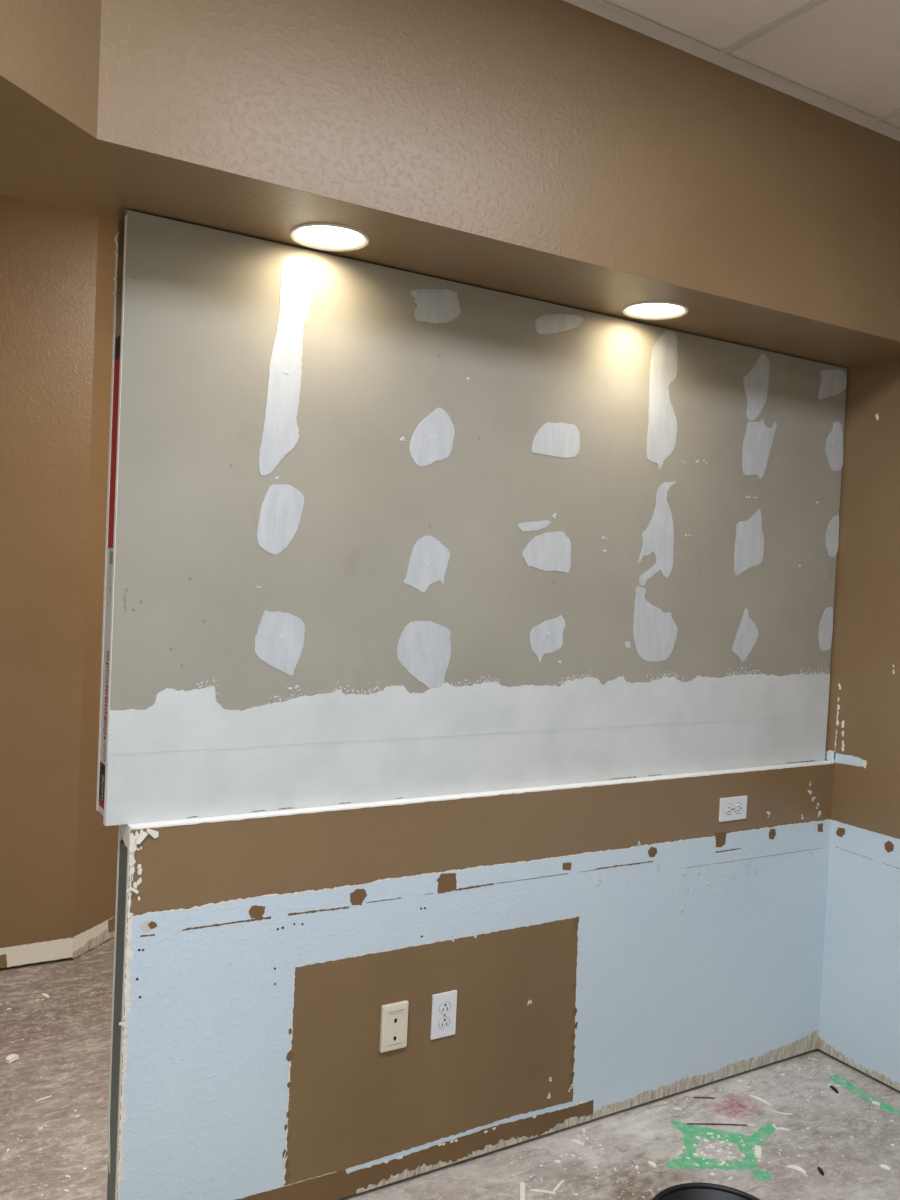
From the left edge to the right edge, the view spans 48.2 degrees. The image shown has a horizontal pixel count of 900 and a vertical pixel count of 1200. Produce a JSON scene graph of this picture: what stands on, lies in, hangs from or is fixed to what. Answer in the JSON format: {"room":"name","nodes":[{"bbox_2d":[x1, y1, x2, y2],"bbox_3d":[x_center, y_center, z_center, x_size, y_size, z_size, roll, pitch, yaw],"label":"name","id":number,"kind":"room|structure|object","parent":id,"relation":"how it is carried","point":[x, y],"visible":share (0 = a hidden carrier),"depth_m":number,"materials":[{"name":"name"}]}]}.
{"room":"room under renovation","nodes":[
{"label":"room under renovation","id":0,"kind":"room"},
{"bbox_2d":[0,195,97,967],"bbox_3d":[-2.496,-0.099,3.191,2.555,2.901,0.102,2,2,-31],"label":"wall","id":1,"kind":"structure","parent":0,"point":[48,254],"depth_m":3.73,"materials":[{"name":"beige paint"}]},
{"bbox_2d":[71,216,118,958],"bbox_3d":[-1.016,-0.092,5.120,0.102,2.899,2.711,3,2,18],"label":"wall","id":2,"kind":"structure","parent":0,"point":[97,843],"depth_m":3.88,"materials":[{"name":"beige paint"}]},
{"bbox_2d":[0,937,899,1199],"bbox_3d":[-0.475,1.551,1.790,4.820,0.121,8.650,2,2,-31],"label":"floor","id":3,"kind":"structure","parent":0,"point":[70,1047],"depth_m":2.83,"materials":[{"name":"concrete"}]},
{"bbox_2d":[5,1054,18,1063],"bbox_3d":[-1.340,1.402,3.081,0.026,0.016,0.036,3,2,25],"label":"chunk","id":4,"kind":"object","parent":3,"relation":"on","point":[12,1057],"visible":1,"depth_m":3.07,"materials":[{"name":"white"}]},
{"bbox_2d":[0,991,894,1199],"bbox_3d":[-0.215,1.475,2.652,3.530,0.002,1.616,3,2,5],"label":"crumbs","id":5,"kind":"object","parent":3,"relation":"on","point":[778,1067],"visible":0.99,"depth_m":2.78,"materials":[{"name":"white"}]},
{"bbox_2d":[520,1182,524,1199],"bbox_3d":[0.183,1.495,2.544,0.014,0.006,0.076,3,2,4],"label":"scrap","id":6,"kind":"object","parent":3,"relation":"on","point":[522,1184],"visible":1,"depth_m":2.54,"materials":[{"name":"white"}]},
{"bbox_2d":[530,1189,555,1194],"bbox_3d":[0.235,1.498,2.550,0.065,0.004,0.007,3,2,8],"label":"scrap","id":7,"kind":"object","parent":3,"relation":"on","point":[534,1190],"visible":1,"depth_m":2.55,"materials":[{"name":"white"}]},
{"bbox_2d":[553,1179,563,1191],"bbox_3d":[0.277,1.499,2.575,0.008,0.004,0.064,4,2,29],"label":"scrap","id":8,"kind":"object","parent":3,"relation":"on","point":[562,1181],"visible":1,"depth_m":2.57,"materials":[{"name":"white paper"}]},
{"bbox_2d":[571,1139,584,1145],"bbox_3d":[0.353,1.496,2.779,0.038,0.004,0.013,4,2,32],"label":"chip","id":9,"kind":"object","parent":3,"relation":"on","point":[572,1140],"visible":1,"depth_m":2.78,"materials":[{"name":"white"}]},
{"bbox_2d":[647,1161,656,1167],"bbox_3d":[0.540,1.507,2.690,0.016,0.006,0.027,2,2,-31],"label":"chip","id":10,"kind":"object","parent":3,"relation":"on","point":[650,1163],"visible":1,"depth_m":2.69,"materials":[{"name":"white"}]},
{"bbox_2d":[651,1182,759,1199],"bbox_3d":[0.525,1.381,1.984,0.290,0.300,0.290,2,2,-31],"label":"bucket","id":11,"kind":"object","parent":3,"relation":"on","point":[685,1191],"visible":1,"depth_m":2.11,"materials":[{"name":"black plastic"}]},
{"bbox_2d":[687,1123,746,1125],"bbox_3d":[0.769,1.511,2.902,0.176,0.004,0.004,3,2,-2],"label":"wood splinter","id":12,"kind":"object","parent":3,"relation":"on","point":[687,1123],"visible":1,"depth_m":2.90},
{"bbox_2d":[754,1145,761,1158],"bbox_3d":[0.847,1.516,2.768,0.021,0.011,0.049,3,2,17],"label":"scrap","id":13,"kind":"object","parent":3,"relation":"on","point":[757,1149],"visible":1,"depth_m":2.76,"materials":[{"name":"white paper"}]},
{"bbox_2d":[749,1094,770,1105],"bbox_3d":[0.940,1.514,3.052,0.014,0.006,0.072,1,2,-43],"label":"scrap","id":14,"kind":"object","parent":3,"relation":"on","point":[752,1096],"visible":1,"depth_m":3.05,"materials":[{"name":"white paper"}]},
{"bbox_2d":[775,1127,789,1130],"bbox_3d":[0.956,1.520,2.893,0.040,0.004,0.009,3,2,8],"label":"scrap","id":15,"kind":"object","parent":3,"relation":"on","point":[776,1128],"visible":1,"depth_m":2.89,"materials":[{"name":"white paper"}]},
{"bbox_2d":[772,1110,792,1114],"bbox_3d":[0.985,1.519,2.982,0.058,0.003,0.012,3,2,15],"label":"scrap","id":16,"kind":"object","parent":3,"relation":"on","point":[772,1110],"visible":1,"depth_m":2.98,"materials":[{"name":"white paper"}]},
{"bbox_2d":[788,1165,805,1173],"bbox_3d":[0.932,1.524,2.700,0.048,0.006,0.018,4,2,39],"label":"chip","id":17,"kind":"object","parent":3,"relation":"on","point":[795,1167],"visible":1,"depth_m":2.70,"materials":[{"name":"white"}]},
{"bbox_2d":[817,1167,823,1175],"bbox_3d":[0.992,1.527,2.693,0.011,0.007,0.030,3,2,-4],"label":"shard","id":18,"kind":"object","parent":3,"relation":"on","point":[820,1170],"visible":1,"depth_m":2.69},
{"bbox_2d":[830,1085,838,1092],"bbox_3d":[1.196,1.522,3.134,0.011,0.007,0.039,2,2,-12],"label":"shard","id":19,"kind":"object","parent":3,"relation":"on","point":[831,1086],"visible":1,"depth_m":3.13},
{"bbox_2d":[880,1164,890,1170],"bbox_3d":[1.178,1.535,2.725,0.018,0.006,0.027,2,2,-31],"label":"chip","id":20,"kind":"object","parent":3,"relation":"on","point":[883,1166],"visible":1,"depth_m":2.72,"materials":[{"name":"white"}]},
{"bbox_2d":[0,0,899,367],"bbox_3d":[-0.084,-1.075,1.248,4.600,0.608,2.264,2,2,-31],"label":"soffit","id":21,"kind":"structure","parent":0,"point":[559,152],"depth_m":2.21,"materials":[{"name":"beige paint"}]},
{"bbox_2d":[290,223,369,250],"bbox_3d":[-0.267,-0.846,2.247,0.178,0.080,0.178,2,2,-31],"label":"recessed light","id":22,"kind":"object","parent":21,"relation":"in","point":[320,236],"visible":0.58,"depth_m":2.31,"materials":[{"name":"white glass"}]},
{"bbox_2d":[622,301,688,319],"bbox_3d":[0.559,-0.823,2.736,0.178,0.080,0.178,2,2,-31],"label":"recessed light","id":23,"kind":"object","parent":21,"relation":"in","point":[654,310],"visible":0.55,"depth_m":2.80,"materials":[{"name":"white glass"}]},
{"bbox_2d":[107,760,833,1199],"bbox_3d":[0.281,1.002,2.830,2.397,0.980,0.115,2,2,-31],"label":"wall","id":24,"kind":"structure","parent":0,"point":[606,947],"depth_m":2.59,"materials":[{"name":"blue paint"}]},
{"bbox_2d":[148,921,156,928],"bbox_3d":[-0.648,0.707,2.191,0.021,0.017,0.001,2,2,-31],"label":"paint patch","id":25,"kind":"object","parent":24,"relation":"on","point":[151,924],"depth_m":2.19,"materials":[{"name":"brown paint"}]},
{"bbox_2d":[249,905,264,918],"bbox_3d":[-0.444,0.718,2.316,0.042,0.034,0.001,2,2,-31],"label":"paint patch","id":26,"kind":"object","parent":24,"relation":"on","point":[255,911],"depth_m":2.32,"materials":[{"name":"brown paint"}]},
{"bbox_2d":[350,889,366,904],"bbox_3d":[-0.223,0.723,2.451,0.047,0.042,0.001,2,2,-31],"label":"paint patch","id":27,"kind":"object","parent":24,"relation":"on","point":[357,896],"depth_m":2.45,"materials":[{"name":"brown paint"}]},
{"bbox_2d":[379,1000,408,1052],"bbox_3d":[-0.139,1.064,2.513,0.073,0.116,0.014,2,2,-31],"label":"jack plate","id":28,"kind":"object","parent":24,"relation":"attached to","point":[394,1016],"visible":1,"depth_m":2.51,"materials":[{"name":"beige plastic"}]},
{"bbox_2d":[430,990,456,1039],"bbox_3d":[-0.015,1.068,2.592,0.073,0.116,0.009,2,2,-31],"label":"wall outlet","id":29,"kind":"object","parent":24,"relation":"attached to","point":[443,1014],"visible":1,"depth_m":2.59,"materials":[{"name":"white plastic"}]},
{"bbox_2d":[438,1017,449,1028],"bbox_3d":[-0.015,1.087,2.591,0.036,0.030,0.001,2,2,-31],"label":"receptacle","id":30,"kind":"object","parent":29,"relation":"attached to","point":[443,1022],"depth_m":2.59,"materials":[{"name":"grey plastic"}]},
{"bbox_2d":[439,1002,450,1013],"bbox_3d":[-0.013,1.048,2.589,0.036,0.030,0.001,2,2,-31],"label":"receptacle","id":31,"kind":"object","parent":29,"relation":"attached to","point":[444,1007],"depth_m":2.59,"materials":[{"name":"grey plastic"}]},
{"bbox_2d":[437,873,456,893],"bbox_3d":[-0.008,0.725,2.581,0.062,0.052,0.001,2,2,-31],"label":"paint patch","id":32,"kind":"object","parent":24,"relation":"on","point":[446,882],"depth_m":2.58,"materials":[{"name":"brown paint"}]},
{"bbox_2d":[96,210,847,825],"bbox_3d":[0.266,-0.143,2.784,2.353,1.308,0.092,2,2,-31],"label":"drywall","id":33,"kind":"object","parent":24,"relation":"attached to","point":[374,532],"visible":1,"depth_m":2.54,"materials":[{"name":"grey drywall paper"},{"name":"white joint compound"},{"name":"gypsum"}]},
{"bbox_2d":[103,650,109,739],"bbox_3d":[-0.744,0.206,2.180,0.001,0.194,0.033,2,2,-31],"label":"print","id":34,"kind":"object","parent":33,"relation":"attached to","point":[107,650],"depth_m":2.18},
{"bbox_2d":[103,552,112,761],"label":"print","id":35,"kind":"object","parent":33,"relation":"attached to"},
{"bbox_2d":[562,862,570,869],"bbox_3d":[0.322,0.737,2.784,0.033,0.024,0.001,2,2,-31],"label":"paint patch","id":36,"kind":"object","parent":24,"relation":"on","point":[565,865],"depth_m":2.78,"materials":[{"name":"brown paint"}]},
{"bbox_2d":[648,846,657,856],"bbox_3d":[0.593,0.737,2.949,0.040,0.034,0.001,2,2,-31],"label":"paint patch","id":37,"kind":"object","parent":24,"relation":"attached to","point":[652,850],"depth_m":2.95,"materials":[{"name":"brown paint"}]},
{"bbox_2d":[715,832,726,846],"bbox_3d":[0.831,0.737,3.094,0.049,0.047,0.001,2,2,-31],"label":"paint patch","id":38,"kind":"object","parent":24,"relation":"attached to","point":[720,837],"depth_m":3.09,"materials":[{"name":"brown paint"}]},
{"bbox_2d":[719,795,746,821],"bbox_3d":[0.875,0.644,3.111,0.116,0.073,0.009,2,2,-31],"label":"wall outlet","id":39,"kind":"object","parent":24,"relation":"attached to","point":[730,808],"visible":1,"depth_m":3.11,"materials":[{"name":"white plastic"}]},
{"bbox_2d":[726,804,732,814],"bbox_3d":[0.860,0.644,3.098,0.030,0.036,0.004,2,2,-31],"label":"receptacle","id":40,"kind":"object","parent":39,"relation":"attached to","point":[729,807],"depth_m":3.10,"materials":[{"name":"grey plastic"}]},
{"bbox_2d":[735,803,741,813],"bbox_3d":[0.893,0.645,3.119,0.030,0.036,0.004,2,2,-31],"label":"receptacle","id":41,"kind":"object","parent":39,"relation":"attached to","point":[738,806],"depth_m":3.12,"materials":[{"name":"grey plastic"}]},
{"bbox_2d":[769,829,775,838],"bbox_3d":[1.029,0.747,3.215,0.034,0.036,0.001,2,2,-31],"label":"paint patch","id":42,"kind":"object","parent":24,"relation":"attached to","point":[772,832],"depth_m":3.21,"materials":[{"name":"brown paint"}]},
{"bbox_2d":[818,823,822,831],"bbox_3d":[1.226,0.755,3.335,0.028,0.030,0.001,2,2,-31],"label":"paint patch","id":43,"kind":"object","parent":24,"relation":"attached to","point":[820,825],"depth_m":3.34,"materials":[{"name":"brown paint"}]},
{"bbox_2d":[563,0,899,141],"bbox_3d":[-0.337,-1.434,1.696,4.820,0.142,8.650,2,2,-31],"label":"ceiling","id":44,"kind":"structure","parent":0,"point":[841,58],"depth_m":2.44,"materials":[{"name":"tile"}]},
{"bbox_2d":[818,359,899,1090],"bbox_3d":[1.594,0.097,2.964,0.114,2.901,8.450,2,2,-31],"label":"wall","id":45,"kind":"structure","parent":0,"point":[859,1016],"depth_m":3.25,"materials":[{"name":"beige paint"}]},
{"bbox_2d":[836,828,844,836],"bbox_3d":[1.291,0.768,3.328,0.001,0.033,0.036,2,2,-31],"label":"paint patch","id":46,"kind":"object","parent":45,"relation":"attached to","point":[840,832],"depth_m":3.33,"materials":[{"name":"brown paint"}]},
{"bbox_2d":[884,840,893,852],"bbox_3d":[1.384,0.778,3.175,0.001,0.039,0.035,2,2,-31],"label":"paint patch","id":47,"kind":"object","parent":45,"relation":"attached to","point":[888,844],"depth_m":3.17,"materials":[{"name":"brown paint"}]}
]}

